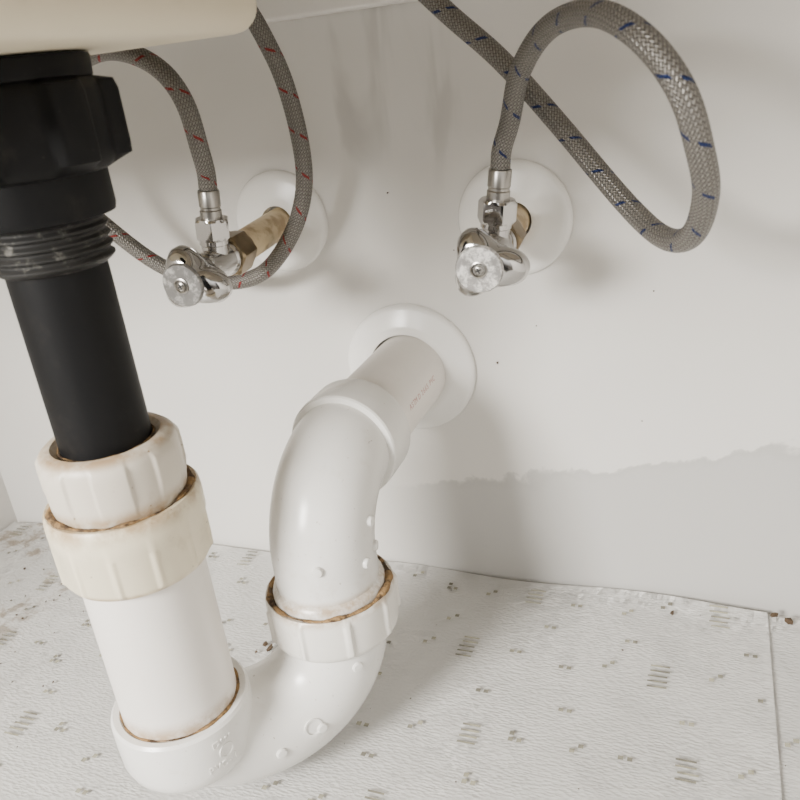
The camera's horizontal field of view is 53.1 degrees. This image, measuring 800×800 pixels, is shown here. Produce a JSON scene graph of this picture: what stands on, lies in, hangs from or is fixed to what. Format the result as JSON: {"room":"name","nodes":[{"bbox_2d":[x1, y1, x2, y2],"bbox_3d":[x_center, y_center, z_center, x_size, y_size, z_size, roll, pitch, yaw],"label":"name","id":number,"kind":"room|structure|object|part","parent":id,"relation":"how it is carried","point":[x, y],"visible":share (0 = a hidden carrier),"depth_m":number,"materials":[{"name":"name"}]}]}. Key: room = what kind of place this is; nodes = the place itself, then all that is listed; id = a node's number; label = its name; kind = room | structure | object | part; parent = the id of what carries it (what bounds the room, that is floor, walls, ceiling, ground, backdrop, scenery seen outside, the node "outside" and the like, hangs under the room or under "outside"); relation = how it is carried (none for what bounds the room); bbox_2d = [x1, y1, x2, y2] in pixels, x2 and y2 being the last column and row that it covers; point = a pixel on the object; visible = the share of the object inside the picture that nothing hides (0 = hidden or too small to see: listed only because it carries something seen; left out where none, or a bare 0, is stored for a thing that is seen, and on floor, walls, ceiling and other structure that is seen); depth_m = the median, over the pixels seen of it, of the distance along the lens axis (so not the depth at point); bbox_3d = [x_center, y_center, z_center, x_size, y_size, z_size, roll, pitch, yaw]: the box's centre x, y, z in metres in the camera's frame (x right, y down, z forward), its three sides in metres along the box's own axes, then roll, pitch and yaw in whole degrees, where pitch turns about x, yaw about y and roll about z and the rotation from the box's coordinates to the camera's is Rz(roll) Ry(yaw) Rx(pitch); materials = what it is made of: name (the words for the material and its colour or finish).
{"room":"under-sink cabinet","nodes":[
{"label":"under-sink cabinet","id":0,"kind":"room"},
{"bbox_2d":[0,472,17,531],"bbox_3d":[-0.430,0.016,0.300,0.015,0.452,0.580,2,25,21],"label":"wall","id":1,"kind":"structure","parent":0,"point":[7,514],"depth_m":0.62,"materials":[{"name":"paint"}]},
{"bbox_2d":[0,0,799,617],"bbox_3d":[0.042,-0.090,0.411,0.810,0.452,0.015,2,25,21],"label":"wall","id":2,"kind":"structure","parent":0,"point":[634,437],"depth_m":0.42,"materials":[{"name":"paint"}]},
{"bbox_2d":[0,0,256,56],"bbox_3d":[-0.234,-0.143,0.205,0.324,0.128,0.238,2,25,21],"label":"sink basin","id":3,"kind":"object","parent":2,"relation":"attached to","point":[94,27],"visible":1,"depth_m":0.21,"materials":[{"name":"ceramic"}]},
{"bbox_2d":[0,51,151,461],"bbox_3d":[-0.112,-0.034,0.269,0.064,0.148,0.064,2,25,21],"label":"sink drain tailpiece","id":4,"kind":"object","parent":3,"relation":"attached to","point":[63,125],"visible":0.96,"depth_m":0.25,"materials":[{"name":"black plastic"}]},
{"bbox_2d":[0,51,92,83],"bbox_3d":[-0.120,-0.098,0.242,0.053,0.008,0.053,2,25,21],"label":"washer","id":5,"kind":"object","parent":4,"relation":"in","point":[63,67],"depth_m":0.23,"materials":[{"name":"black plastic"}]},
{"bbox_2d":[162,189,289,307],"bbox_3d":[-0.077,-0.082,0.390,0.032,0.049,0.107,2,25,21],"label":"shutoff valve","id":6,"kind":"object","parent":2,"relation":"attached to","point":[191,277],"visible":1,"depth_m":0.36,"materials":[{"name":"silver metal"}]},
{"bbox_3d":[-0.091,-0.055,0.357,0.032,0.028,0.014,2,25,21],"label":"handle","id":7,"kind":"part","parent":6,"relation":"part of","materials":[{"name":"silver metal"}]},
{"bbox_2d":[90,7,312,289],"bbox_3d":[-0.117,-0.136,0.379,0.136,0.188,0.059,2,25,21],"label":"supply hose","id":8,"kind":"object","parent":6,"relation":"attached to","point":[144,59],"visible":0.63,"depth_m":0.37,"materials":[{"name":"grey metal"}]},
{"bbox_2d":[195,215,229,254],"bbox_3d":[-0.086,-0.074,0.374,0.018,0.023,0.015,2,25,21],"label":"nut","id":9,"kind":"object","parent":6,"relation":"attached to","point":[212,231],"depth_m":0.37,"materials":[{"name":"silver metal"}]},
{"bbox_2d":[35,335,444,793],"bbox_3d":[-0.034,0.064,0.376,0.089,0.178,0.228,11,29,35],"label":"drain pipe","id":10,"kind":"object","parent":2,"relation":"attached to","point":[129,533],"visible":0.94,"depth_m":0.33,"materials":[{"name":"white plastic"}]},
{"bbox_3d":[-0.007,-0.002,0.415,0.043,0.043,0.081,2,25,21],"label":"wall arm","id":11,"kind":"part","parent":10,"relation":"part of","materials":[{"name":"white plastic"}]},
{"bbox_2d":[410,376,434,408],"bbox_3d":[0.011,-0.004,0.404,0.001,0.003,0.038,2,25,21],"label":"print","id":12,"kind":"object","parent":10,"relation":"on","point":[422,388],"depth_m":0.40,"materials":[{"name":"pink"}]},
{"bbox_2d":[236,170,327,270],"bbox_3d":[-0.066,-0.097,0.438,0.055,0.055,0.007,2,25,21],"label":"escutcheon","id":13,"kind":"object","parent":2,"relation":"attached to","point":[266,190],"visible":0.6,"depth_m":0.43,"materials":[{"name":"plastic"}]},
{"bbox_2d":[256,0,417,22],"bbox_3d":[0.018,-0.235,0.332,0.780,0.120,0.017,2,25,21],"label":"trim","id":14,"kind":"structure","parent":2,"relation":"attached to","point":[272,11],"depth_m":0.37,"materials":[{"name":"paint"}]},
{"bbox_2d":[348,303,475,428],"bbox_3d":[0.005,-0.017,0.447,0.075,0.075,0.008,2,25,21],"label":"escutcheon","id":15,"kind":"object","parent":2,"relation":"attached to","point":[426,324],"visible":0.69,"depth_m":0.44,"materials":[{"name":"plastic"}]},
{"bbox_2d":[455,168,530,296],"bbox_3d":[0.048,-0.080,0.354,0.032,0.049,0.085,2,25,21],"label":"shutoff valve","id":16,"kind":"object","parent":2,"relation":"attached to","point":[489,257],"visible":1,"depth_m":0.33,"materials":[{"name":"silver metal"}]},
{"bbox_3d":[0.038,-0.057,0.331,0.032,0.029,0.014,2,25,21],"label":"handle","id":17,"kind":"part","parent":16,"relation":"part of","materials":[{"name":"silver metal"}]},
{"bbox_2d":[477,195,516,238],"bbox_3d":[0.043,-0.076,0.347,0.018,0.023,0.015,2,25,21],"label":"outlet","id":18,"kind":"object","parent":16,"relation":"attached to","point":[496,214],"depth_m":0.34,"materials":[{"name":"silver metal"}]},
{"bbox_2d":[418,0,720,252],"bbox_3d":[0.046,-0.137,0.294,0.053,0.159,0.180,-21,27,-30],"label":"supply hose","id":19,"kind":"object","parent":16,"relation":"attached to","point":[640,36],"visible":1,"depth_m":0.28,"materials":[{"name":"grey metal"}]},
{"bbox_2d":[458,159,572,274],"bbox_3d":[0.056,-0.089,0.393,0.057,0.057,0.007,2,25,21],"label":"escutcheon","id":20,"kind":"object","parent":2,"relation":"attached to","point":[548,202],"visible":0.5,"depth_m":0.39,"materials":[{"name":"plastic"}]},
{"bbox_2d":[768,614,799,619],"bbox_3d":[-0.034,0.233,0.246,0.780,0.008,0.580,2,25,21],"label":"floor","id":21,"kind":"structure","parent":0,"point":[780,616],"depth_m":0.43,"materials":[{"name":"paint"}]},
{"bbox_2d":[0,522,781,799],"bbox_3d":[-0.146,0.218,0.289,0.534,0.004,0.569,2,25,21],"label":"liner","id":22,"kind":"object","parent":21,"relation":"on","point":[555,707],"visible":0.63,"depth_m":0.40,"materials":[{"name":"paper"}]},
{"bbox_2d":[0,563,792,788],"bbox_3d":[-0.059,0.144,0.433,0.525,0.005,0.191,2,25,21],"label":"debris","id":23,"kind":"object","parent":22,"relation":"on","point":[789,621],"visible":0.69,"depth_m":0.45,"materials":[{"name":"brown"}]},
{"bbox_2d":[768,616,799,799],"bbox_3d":[0.212,0.235,0.153,0.252,0.004,0.569,2,25,21],"label":"liner","id":24,"kind":"object","parent":21,"relation":"on","point":[784,638],"visible":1,"depth_m":0.38,"materials":[{"name":"paper"}]}
]}

